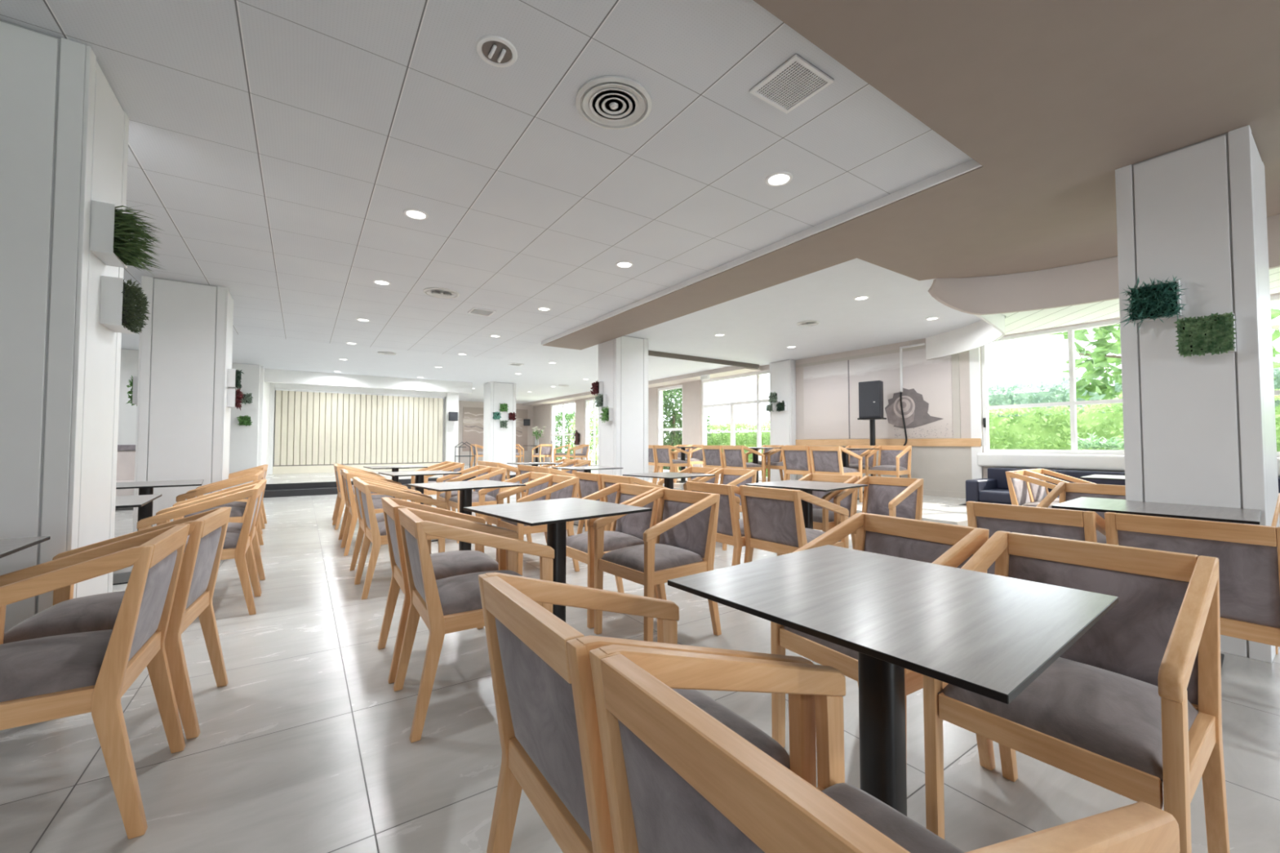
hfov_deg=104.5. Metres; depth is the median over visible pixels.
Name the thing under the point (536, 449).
cafe table
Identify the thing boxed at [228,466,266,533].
armchair
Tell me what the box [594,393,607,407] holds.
wall planter
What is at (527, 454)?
wall
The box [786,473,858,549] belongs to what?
armchair
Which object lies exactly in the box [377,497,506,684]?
armchair
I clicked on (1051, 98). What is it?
ceiling
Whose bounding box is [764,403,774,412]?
wall planter
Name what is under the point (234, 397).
wall planter
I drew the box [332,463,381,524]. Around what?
armchair
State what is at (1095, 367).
broadleaf tree
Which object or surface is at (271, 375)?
trim
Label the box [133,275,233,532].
pillar
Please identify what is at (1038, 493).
armchair
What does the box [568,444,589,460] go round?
armchair
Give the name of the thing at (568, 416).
tree
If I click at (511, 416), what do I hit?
wall planter
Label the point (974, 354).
trim
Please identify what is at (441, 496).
armchair
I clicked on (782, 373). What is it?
pillar
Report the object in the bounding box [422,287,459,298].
air diffuser
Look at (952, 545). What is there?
armchair
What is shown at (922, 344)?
cable conduit
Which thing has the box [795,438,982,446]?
trim
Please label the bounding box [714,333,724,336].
recessed light
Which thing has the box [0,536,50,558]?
cafe table
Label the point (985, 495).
seat cushion
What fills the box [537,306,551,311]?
ceiling light
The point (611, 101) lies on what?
air diffuser
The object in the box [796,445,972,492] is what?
wainscoting
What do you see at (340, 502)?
armchair
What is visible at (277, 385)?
trim
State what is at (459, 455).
serving stand
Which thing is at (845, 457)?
cafe table
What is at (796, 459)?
armchair
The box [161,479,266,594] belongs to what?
armchair
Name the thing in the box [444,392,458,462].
wall column
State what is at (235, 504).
armchair
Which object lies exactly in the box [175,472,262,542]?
armchair
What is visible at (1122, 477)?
cafe table
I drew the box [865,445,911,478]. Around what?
armchair
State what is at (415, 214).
ceiling light
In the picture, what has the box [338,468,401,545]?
armchair
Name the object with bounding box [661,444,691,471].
armchair
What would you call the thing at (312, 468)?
trim
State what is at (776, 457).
armchair
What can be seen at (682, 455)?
cafe table
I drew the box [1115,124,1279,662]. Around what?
pillar
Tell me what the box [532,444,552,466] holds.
armchair
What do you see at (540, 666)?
armchair
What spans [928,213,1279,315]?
ceiling
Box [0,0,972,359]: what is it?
ceiling tiles
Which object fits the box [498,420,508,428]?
wall planter
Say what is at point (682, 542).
armchair
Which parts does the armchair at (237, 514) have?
armrest, armrest, rail, leg, rail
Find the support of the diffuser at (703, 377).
attached to the emergency light at (703, 377)
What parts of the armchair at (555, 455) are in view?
leg, armrest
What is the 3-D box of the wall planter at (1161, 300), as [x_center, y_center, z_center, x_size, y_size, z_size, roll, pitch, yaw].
[2.833,-0.684,2.752,0.144,0.320,0.302,1,-2,-34]
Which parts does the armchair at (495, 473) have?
leg, rail, leg, armrest, rail, armrest, rail, leg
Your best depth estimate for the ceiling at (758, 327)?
8.30 m
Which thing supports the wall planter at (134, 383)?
attached to the pillar at (183, 415)
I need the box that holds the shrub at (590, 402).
[567,400,598,465]
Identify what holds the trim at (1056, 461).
attached to the wall at (691, 391)
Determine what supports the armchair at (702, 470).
on the floor
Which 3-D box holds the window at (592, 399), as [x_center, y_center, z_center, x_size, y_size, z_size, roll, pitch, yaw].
[-1.605,0.208,17.129,0.080,2.350,1.100,1,-2,-34]
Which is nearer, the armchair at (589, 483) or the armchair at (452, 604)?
the armchair at (452, 604)
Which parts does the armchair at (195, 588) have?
leg, leg, armrest, leg, armrest, rail, rail, leg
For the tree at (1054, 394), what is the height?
3.344 m
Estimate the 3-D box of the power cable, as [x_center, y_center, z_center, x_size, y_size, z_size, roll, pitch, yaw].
[4.331,0.265,8.127,0.090,1.676,0.189,0,-2,-14]
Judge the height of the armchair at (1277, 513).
0.791 m
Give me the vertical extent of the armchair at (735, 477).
0.791 m
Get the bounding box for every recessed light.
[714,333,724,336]
[853,295,869,300]
[924,316,939,319]
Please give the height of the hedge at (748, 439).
2.057 m
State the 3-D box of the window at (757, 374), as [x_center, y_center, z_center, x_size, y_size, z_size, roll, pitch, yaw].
[2.229,0.000,11.517,0.080,2.390,2.300,1,-2,-34]
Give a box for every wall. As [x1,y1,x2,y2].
[117,349,138,444]
[228,363,260,488]
[257,366,270,475]
[272,390,445,465]
[457,400,533,463]
[533,293,1279,481]
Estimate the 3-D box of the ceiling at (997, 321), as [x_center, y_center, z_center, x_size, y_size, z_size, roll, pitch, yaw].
[3.820,-1.321,5.583,1.552,0.355,0.043,1,-2,-37]
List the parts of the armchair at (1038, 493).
leg, rail, leg, armrest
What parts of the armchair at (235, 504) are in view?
armrest, leg, rail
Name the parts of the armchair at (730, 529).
leg, rail, armrest, rail, leg, armrest, leg, rail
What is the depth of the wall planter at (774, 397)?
10.18 m
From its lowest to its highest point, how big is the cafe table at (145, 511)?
0.748 m
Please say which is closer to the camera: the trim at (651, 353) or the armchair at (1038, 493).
the armchair at (1038, 493)
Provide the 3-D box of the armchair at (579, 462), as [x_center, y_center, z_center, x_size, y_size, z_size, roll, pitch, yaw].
[-1.182,0.967,8.428,0.553,0.791,0.478,1,-2,-34]
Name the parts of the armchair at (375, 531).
leg, rail, rail, leg, armrest, armrest, rail, leg, leg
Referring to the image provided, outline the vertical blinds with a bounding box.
[272,388,444,466]
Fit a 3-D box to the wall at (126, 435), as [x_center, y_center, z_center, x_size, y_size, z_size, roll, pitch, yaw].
[-10.304,-0.025,8.227,4.250,2.761,0.200,1,-2,-34]
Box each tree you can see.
[555,409,598,460]
[662,387,713,471]
[987,360,1279,417]
[1048,308,1279,413]
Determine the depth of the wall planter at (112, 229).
2.21 m
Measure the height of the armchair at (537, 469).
0.791 m
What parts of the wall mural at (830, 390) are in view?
print panel, print panel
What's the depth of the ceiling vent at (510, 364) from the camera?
10.57 m
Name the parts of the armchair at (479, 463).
rail, leg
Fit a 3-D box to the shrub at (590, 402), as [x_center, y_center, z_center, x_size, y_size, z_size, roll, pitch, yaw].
[-2.152,0.309,23.497,2.620,3.638,3.478,0,-2,-12]
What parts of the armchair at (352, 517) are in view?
rail, leg, leg, rail, armrest, armrest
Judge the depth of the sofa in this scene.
6.52 m
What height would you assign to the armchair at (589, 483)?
0.791 m
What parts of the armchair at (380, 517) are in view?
rail, leg, leg, rail, armrest, armrest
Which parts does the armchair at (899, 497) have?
leg, armrest, leg, leg, rail, armrest, leg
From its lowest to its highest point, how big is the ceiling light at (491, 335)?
0.008 m
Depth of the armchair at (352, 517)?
4.91 m
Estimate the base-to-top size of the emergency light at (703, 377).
0.110 m
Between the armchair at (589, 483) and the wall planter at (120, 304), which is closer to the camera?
the wall planter at (120, 304)
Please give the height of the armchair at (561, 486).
0.791 m
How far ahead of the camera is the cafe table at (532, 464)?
8.16 m
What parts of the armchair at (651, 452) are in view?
rail, leg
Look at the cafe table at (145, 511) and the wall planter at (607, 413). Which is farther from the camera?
the wall planter at (607, 413)
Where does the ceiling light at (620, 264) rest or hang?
attached to the ceiling tiles
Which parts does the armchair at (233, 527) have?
leg, armrest, armrest, rail, leg, leg, rail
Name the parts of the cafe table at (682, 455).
plate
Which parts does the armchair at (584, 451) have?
armrest, rail, armrest, leg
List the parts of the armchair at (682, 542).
leg, rail, armrest, leg, leg, rail, armrest, rail, leg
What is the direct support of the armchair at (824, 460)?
on the platform
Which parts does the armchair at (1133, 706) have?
leg, rail, armrest, leg, rail, rail, leg, armrest, rail, rail, leg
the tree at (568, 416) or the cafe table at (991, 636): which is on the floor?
the cafe table at (991, 636)
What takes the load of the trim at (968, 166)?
attached to the ceiling at (1051, 98)
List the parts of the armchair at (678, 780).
leg, armrest, rail, rail, leg, armrest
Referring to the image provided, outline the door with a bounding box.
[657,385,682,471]
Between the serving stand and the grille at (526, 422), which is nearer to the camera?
the serving stand
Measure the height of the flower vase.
0.660 m
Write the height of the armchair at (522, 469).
0.791 m
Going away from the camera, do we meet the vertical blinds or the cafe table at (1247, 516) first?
the cafe table at (1247, 516)
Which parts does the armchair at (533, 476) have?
leg, rail, armrest, armrest, leg, rail, leg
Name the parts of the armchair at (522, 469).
leg, rail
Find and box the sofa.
[965,467,1279,505]
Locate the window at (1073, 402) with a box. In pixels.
[981,294,1279,457]
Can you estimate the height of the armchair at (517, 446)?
0.791 m
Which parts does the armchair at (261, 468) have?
rail, armrest, armrest, leg, leg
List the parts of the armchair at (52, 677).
rail, armrest, armrest, leg, rail, rail, leg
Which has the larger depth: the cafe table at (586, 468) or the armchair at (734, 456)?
the armchair at (734, 456)
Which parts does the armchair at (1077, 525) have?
leg, rail, leg, armrest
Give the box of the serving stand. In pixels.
[454,441,475,467]
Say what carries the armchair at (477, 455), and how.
on the platform
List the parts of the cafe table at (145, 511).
plate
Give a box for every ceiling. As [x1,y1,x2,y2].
[120,214,1276,404]
[542,0,1279,350]
[925,320,1005,359]
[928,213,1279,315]
[973,313,1005,333]
[1000,266,1279,334]
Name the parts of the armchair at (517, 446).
leg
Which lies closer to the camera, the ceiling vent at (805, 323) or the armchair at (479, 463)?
the ceiling vent at (805, 323)
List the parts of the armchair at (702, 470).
armrest, armrest, rail, leg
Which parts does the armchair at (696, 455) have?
leg, rail, armrest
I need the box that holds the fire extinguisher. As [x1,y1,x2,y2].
[573,430,579,444]
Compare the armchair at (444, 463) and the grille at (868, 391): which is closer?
the armchair at (444, 463)
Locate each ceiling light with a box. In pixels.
[346,342,357,344]
[355,318,370,321]
[373,280,391,285]
[403,208,428,219]
[475,35,517,66]
[489,334,500,337]
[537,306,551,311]
[615,261,633,267]
[764,171,792,186]
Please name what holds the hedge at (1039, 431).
on the garden
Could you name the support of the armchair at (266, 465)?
on the floor
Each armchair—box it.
[0,506,231,739]
[0,524,190,839]
[136,484,262,615]
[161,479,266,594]
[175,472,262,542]
[193,470,264,551]
[228,464,267,528]
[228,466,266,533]
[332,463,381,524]
[332,464,385,529]
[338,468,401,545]
[340,471,408,555]
[350,476,430,582]
[354,480,446,599]
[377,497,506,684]
[393,507,554,742]
[410,461,453,511]
[423,462,464,511]
[435,465,490,524]
[445,466,506,543]
[470,444,483,466]
[471,444,483,466]
[477,460,517,503]
[478,471,551,543]
[478,572,816,852]
[486,462,520,499]
[496,474,579,575]
[515,444,524,462]
[515,447,521,462]
[517,464,533,497]
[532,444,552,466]
[532,466,587,531]
[541,458,576,474]
[553,444,570,466]
[555,459,591,475]
[566,483,661,628]
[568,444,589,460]
[575,471,604,533]
[589,644,1180,852]
[593,488,721,641]
[600,474,669,530]
[648,444,674,483]
[654,444,689,484]
[657,466,719,490]
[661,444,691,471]
[675,444,706,479]
[686,480,783,565]
[696,468,756,550]
[702,444,724,468]
[721,445,764,482]
[739,484,848,563]
[745,444,783,482]
[767,444,807,481]
[770,512,995,779]
[781,445,812,488]
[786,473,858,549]
[809,445,862,502]
[833,475,923,533]
[840,445,877,497]
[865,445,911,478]
[922,530,1230,852]
[966,501,1106,574]
[1005,470,1066,508]
[1022,468,1095,502]
[1035,482,1125,543]
[1104,511,1279,647]
[1271,493,1279,654]
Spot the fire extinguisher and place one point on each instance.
(576, 438)
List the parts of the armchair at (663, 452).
leg, rail, rail, leg, leg, armrest, rail, leg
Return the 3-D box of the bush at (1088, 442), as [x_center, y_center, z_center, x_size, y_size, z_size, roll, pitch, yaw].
[7.815,0.696,7.866,0.809,1.255,1.570,1,-2,-34]
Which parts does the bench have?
seat, backrest, dark rail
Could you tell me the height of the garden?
0.320 m
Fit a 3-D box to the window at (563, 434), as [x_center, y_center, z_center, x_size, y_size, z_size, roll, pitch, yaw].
[-2.942,0.263,19.061,0.110,2.370,2.200,1,-2,-34]
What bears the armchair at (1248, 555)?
on the floor
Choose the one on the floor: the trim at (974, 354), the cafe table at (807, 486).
the cafe table at (807, 486)
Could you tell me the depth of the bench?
8.41 m
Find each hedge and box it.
[665,419,769,475]
[988,387,1279,451]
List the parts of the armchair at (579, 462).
armrest, armrest, rail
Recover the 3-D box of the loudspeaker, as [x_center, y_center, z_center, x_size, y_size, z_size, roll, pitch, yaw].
[3.897,0.178,8.301,0.400,1.860,0.400,2,-3,-44]
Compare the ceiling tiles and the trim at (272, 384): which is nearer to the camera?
the ceiling tiles
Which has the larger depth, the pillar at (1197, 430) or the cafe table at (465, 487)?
the cafe table at (465, 487)
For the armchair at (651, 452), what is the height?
0.791 m
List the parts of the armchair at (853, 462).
rail, armrest, leg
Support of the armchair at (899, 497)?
on the floor
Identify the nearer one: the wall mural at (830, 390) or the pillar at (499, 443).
the wall mural at (830, 390)
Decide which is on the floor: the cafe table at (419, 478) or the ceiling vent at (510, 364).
the cafe table at (419, 478)
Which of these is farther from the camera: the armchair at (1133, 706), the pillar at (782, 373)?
the pillar at (782, 373)
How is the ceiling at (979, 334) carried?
attached to the ceiling at (758, 327)
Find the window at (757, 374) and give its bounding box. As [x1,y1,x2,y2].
[701,369,770,480]
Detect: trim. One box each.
[263,475,515,497]
[264,368,472,393]
[267,382,275,474]
[272,462,439,474]
[274,382,446,397]
[521,365,760,406]
[541,159,982,345]
[648,350,759,368]
[795,344,960,438]
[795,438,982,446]
[968,347,982,479]
[977,453,1279,476]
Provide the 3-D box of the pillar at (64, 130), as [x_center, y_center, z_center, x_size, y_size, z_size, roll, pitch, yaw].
[-2.756,-0.230,2.105,0.650,2.761,0.570,1,-2,-34]
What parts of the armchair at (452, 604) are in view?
leg, rail, rail, leg, armrest, armrest, rail, leg, leg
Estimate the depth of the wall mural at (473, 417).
20.08 m
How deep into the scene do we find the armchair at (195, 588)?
1.82 m
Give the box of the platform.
[265,463,968,526]
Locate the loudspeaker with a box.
[857,380,886,493]
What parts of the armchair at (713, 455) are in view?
leg, rail, rail, leg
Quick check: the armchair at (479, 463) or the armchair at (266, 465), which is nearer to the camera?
the armchair at (266, 465)
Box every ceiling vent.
[377,351,396,355]
[507,363,524,365]
[796,320,819,326]
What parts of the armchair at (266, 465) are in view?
armrest, leg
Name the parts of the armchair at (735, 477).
armrest, leg, leg, rail, armrest, leg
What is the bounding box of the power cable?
[899,391,906,477]
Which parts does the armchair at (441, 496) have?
leg, rail, armrest, armrest, rail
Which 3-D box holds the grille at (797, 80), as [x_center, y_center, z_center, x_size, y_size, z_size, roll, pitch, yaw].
[0.709,-1.598,2.325,0.270,0.012,0.270,1,-2,-34]
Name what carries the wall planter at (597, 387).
attached to the pillar at (623, 361)
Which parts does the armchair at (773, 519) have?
leg, rail, rail, leg, armrest, rail, leg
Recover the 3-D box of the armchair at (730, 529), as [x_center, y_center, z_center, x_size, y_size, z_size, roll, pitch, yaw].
[0.709,0.809,3.716,0.553,0.791,0.478,1,-2,-34]
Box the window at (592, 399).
[585,398,598,466]
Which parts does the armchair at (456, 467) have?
leg, rail, armrest, armrest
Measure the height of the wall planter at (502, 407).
0.263 m
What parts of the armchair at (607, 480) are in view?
leg, rail, leg, armrest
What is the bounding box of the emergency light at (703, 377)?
[700,374,710,380]
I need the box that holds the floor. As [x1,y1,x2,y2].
[0,489,1279,852]
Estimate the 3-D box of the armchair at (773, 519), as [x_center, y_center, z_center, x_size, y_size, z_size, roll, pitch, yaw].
[1.039,0.797,3.348,0.553,0.791,0.478,1,-2,-35]
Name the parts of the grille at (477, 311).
panel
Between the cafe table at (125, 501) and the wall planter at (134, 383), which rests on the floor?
the cafe table at (125, 501)
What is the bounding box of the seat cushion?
[978,488,1059,504]
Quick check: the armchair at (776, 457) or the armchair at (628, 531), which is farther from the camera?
the armchair at (776, 457)
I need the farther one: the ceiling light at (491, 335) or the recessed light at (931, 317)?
the ceiling light at (491, 335)
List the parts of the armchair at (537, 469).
rail, armrest, leg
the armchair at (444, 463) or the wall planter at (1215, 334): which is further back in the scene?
the armchair at (444, 463)
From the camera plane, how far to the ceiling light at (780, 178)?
3.14 m
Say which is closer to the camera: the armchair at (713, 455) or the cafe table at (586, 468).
the cafe table at (586, 468)
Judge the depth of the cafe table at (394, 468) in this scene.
6.96 m
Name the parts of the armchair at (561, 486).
leg, rail, leg, armrest, rail, armrest, leg, rail, leg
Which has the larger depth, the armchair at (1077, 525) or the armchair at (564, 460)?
the armchair at (564, 460)
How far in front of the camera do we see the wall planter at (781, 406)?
10.01 m
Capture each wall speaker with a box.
[448,412,457,421]
[523,418,530,426]
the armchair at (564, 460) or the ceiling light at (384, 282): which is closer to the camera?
the ceiling light at (384, 282)
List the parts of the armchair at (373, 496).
leg, armrest, armrest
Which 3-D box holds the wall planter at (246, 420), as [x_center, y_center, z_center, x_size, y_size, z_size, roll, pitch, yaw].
[-8.341,-0.120,10.457,0.276,0.236,0.138,1,-2,-34]
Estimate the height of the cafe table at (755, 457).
0.748 m
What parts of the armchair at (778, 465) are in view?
leg, rail, armrest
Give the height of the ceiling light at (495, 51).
0.020 m
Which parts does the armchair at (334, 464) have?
leg, armrest, armrest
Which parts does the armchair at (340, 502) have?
leg, leg, armrest, armrest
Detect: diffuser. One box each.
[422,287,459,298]
[575,75,652,128]
[701,375,707,379]
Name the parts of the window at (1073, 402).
handle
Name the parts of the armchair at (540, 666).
leg, rail, rail, armrest, leg, leg, armrest, leg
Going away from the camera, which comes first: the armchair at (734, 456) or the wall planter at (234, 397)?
the wall planter at (234, 397)
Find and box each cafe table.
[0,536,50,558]
[112,479,204,585]
[115,493,161,508]
[363,465,427,482]
[377,470,461,542]
[406,480,525,551]
[462,497,652,622]
[506,462,561,466]
[530,445,540,466]
[551,466,622,526]
[622,471,715,488]
[667,544,1118,816]
[675,446,702,483]
[745,480,867,528]
[748,447,781,483]
[841,448,879,499]
[1051,497,1261,669]
[1079,474,1124,480]
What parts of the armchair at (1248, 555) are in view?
leg, rail, rail, leg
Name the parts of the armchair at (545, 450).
leg, rail, rail, leg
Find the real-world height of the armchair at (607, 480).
0.791 m
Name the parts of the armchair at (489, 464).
rail, armrest, armrest, rail, leg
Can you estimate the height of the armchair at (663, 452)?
0.791 m
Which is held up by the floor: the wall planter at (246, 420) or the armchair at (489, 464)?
the armchair at (489, 464)
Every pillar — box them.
[0,19,128,633]
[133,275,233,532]
[483,382,515,472]
[597,335,648,484]
[768,359,796,481]
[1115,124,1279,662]
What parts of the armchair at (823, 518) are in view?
armrest, rail, leg, rail, rail, armrest, leg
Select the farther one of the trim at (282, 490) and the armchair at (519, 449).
the armchair at (519, 449)
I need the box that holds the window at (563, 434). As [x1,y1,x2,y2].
[551,400,575,463]
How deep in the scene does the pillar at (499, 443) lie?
13.77 m
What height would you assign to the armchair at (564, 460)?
0.791 m
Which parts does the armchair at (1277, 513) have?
armrest, leg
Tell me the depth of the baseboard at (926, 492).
7.66 m
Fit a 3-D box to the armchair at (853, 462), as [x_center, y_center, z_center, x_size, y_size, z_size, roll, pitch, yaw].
[3.457,0.702,7.973,0.553,0.791,0.478,2,-2,-38]
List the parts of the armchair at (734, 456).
leg, rail, rail, leg, armrest, rail, leg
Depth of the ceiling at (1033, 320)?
5.98 m
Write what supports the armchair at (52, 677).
on the floor
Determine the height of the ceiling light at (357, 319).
0.008 m
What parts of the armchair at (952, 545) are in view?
leg, rail, armrest, leg, leg, rail, rail, armrest, leg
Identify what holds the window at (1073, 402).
in the wall at (691, 391)
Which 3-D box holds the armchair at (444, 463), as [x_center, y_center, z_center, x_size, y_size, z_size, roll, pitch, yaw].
[-3.164,0.938,7.572,0.553,0.791,0.478,1,-2,-34]
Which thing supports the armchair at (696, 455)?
on the platform
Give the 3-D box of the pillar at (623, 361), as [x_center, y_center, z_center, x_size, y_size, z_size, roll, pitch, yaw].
[-0.275,-0.033,8.027,0.610,2.763,0.560,1,-2,-34]
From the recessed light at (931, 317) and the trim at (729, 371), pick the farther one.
the trim at (729, 371)
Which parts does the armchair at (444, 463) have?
leg, armrest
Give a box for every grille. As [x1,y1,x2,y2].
[467,307,496,315]
[524,419,529,425]
[749,53,834,113]
[858,381,879,416]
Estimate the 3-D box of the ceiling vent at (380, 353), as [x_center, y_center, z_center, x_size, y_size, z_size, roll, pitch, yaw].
[-4.730,-1.364,9.269,0.320,0.022,0.320,1,-2,-34]
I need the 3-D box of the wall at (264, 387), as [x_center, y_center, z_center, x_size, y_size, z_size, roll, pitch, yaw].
[-9.182,0.102,12.018,0.180,2.761,3.000,1,-2,-34]
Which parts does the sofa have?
armrest, backrest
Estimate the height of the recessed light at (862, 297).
0.008 m
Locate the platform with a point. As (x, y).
(948, 510)
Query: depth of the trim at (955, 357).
7.59 m
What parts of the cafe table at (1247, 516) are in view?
plate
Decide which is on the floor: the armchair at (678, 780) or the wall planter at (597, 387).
the armchair at (678, 780)
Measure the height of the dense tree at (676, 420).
3.844 m
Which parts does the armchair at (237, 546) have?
leg, leg, armrest, armrest, rail, leg, rail, leg, rail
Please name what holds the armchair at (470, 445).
on the platform
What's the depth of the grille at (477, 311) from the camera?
6.33 m
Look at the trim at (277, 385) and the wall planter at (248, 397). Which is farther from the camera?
the trim at (277, 385)
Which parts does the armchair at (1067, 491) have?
armrest, leg, rail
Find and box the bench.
[115,444,135,496]
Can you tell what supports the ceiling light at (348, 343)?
attached to the ceiling tiles
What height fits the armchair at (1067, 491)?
0.791 m
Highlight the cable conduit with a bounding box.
[899,342,924,391]
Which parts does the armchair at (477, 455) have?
leg, leg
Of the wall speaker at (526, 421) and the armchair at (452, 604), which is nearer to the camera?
the armchair at (452, 604)
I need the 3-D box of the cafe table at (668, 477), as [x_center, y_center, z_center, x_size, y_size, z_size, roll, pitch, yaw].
[0.303,0.880,5.205,0.690,0.748,0.690,2,-3,-44]
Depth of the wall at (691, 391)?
12.51 m
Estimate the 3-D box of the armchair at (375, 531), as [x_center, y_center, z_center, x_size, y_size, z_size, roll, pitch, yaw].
[-1.827,0.811,3.776,0.553,0.791,0.478,1,-2,-35]
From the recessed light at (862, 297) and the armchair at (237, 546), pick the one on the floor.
the armchair at (237, 546)
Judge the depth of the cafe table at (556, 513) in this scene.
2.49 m
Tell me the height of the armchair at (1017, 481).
0.791 m
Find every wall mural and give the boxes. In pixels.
[462,407,528,451]
[803,348,953,439]
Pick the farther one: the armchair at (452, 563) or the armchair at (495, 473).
the armchair at (495, 473)
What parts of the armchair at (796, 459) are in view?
leg, rail, rail, leg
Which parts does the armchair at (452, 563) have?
leg, rail, leg, rail, armrest, armrest, leg, leg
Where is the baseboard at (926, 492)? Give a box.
[857,486,965,498]
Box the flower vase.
[531,426,545,445]
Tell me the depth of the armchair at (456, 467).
7.08 m
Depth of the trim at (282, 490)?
10.29 m
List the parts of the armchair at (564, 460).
armrest, armrest, rail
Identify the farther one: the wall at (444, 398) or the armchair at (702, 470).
the wall at (444, 398)
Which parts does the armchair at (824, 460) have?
leg, rail, rail, leg, armrest, rail, leg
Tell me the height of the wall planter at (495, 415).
0.250 m
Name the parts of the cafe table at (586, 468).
plate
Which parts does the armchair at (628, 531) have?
rail, leg, armrest, leg, armrest, rail, leg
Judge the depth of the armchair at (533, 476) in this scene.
4.71 m
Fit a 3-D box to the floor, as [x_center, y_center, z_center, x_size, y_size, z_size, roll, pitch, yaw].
[-3.172,1.371,7.176,14.900,0.100,26.500,1,-2,-34]
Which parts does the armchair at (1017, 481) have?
leg, rail, leg, armrest, armrest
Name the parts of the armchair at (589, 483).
leg, rail, leg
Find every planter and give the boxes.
[89,200,164,274]
[99,275,151,333]
[125,375,137,406]
[226,368,244,390]
[226,387,244,409]
[236,415,252,426]
[240,392,253,404]
[492,411,501,419]
[498,403,508,412]
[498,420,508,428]
[507,411,516,420]
[590,380,603,395]
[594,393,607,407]
[599,405,613,422]
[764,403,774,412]
[768,391,779,404]
[775,400,786,411]
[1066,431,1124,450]
[1114,275,1184,331]
[1173,311,1236,357]
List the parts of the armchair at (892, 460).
leg, armrest, leg, rail, rail, leg, armrest, rail, leg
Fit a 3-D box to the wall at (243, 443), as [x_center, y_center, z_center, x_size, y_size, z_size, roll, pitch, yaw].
[-8.656,0.049,10.441,0.970,2.761,0.200,1,-2,-34]
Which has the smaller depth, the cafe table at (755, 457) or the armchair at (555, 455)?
the cafe table at (755, 457)
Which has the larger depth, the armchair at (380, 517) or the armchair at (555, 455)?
the armchair at (555, 455)
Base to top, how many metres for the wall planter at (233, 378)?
0.243 m
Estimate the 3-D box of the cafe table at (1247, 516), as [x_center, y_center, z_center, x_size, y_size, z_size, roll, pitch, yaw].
[2.668,0.792,2.559,0.690,0.748,0.690,2,-2,-38]
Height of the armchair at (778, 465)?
0.791 m
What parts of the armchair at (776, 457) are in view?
leg, armrest, leg, rail, armrest, leg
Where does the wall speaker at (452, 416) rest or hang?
attached to the wall column at (451, 428)

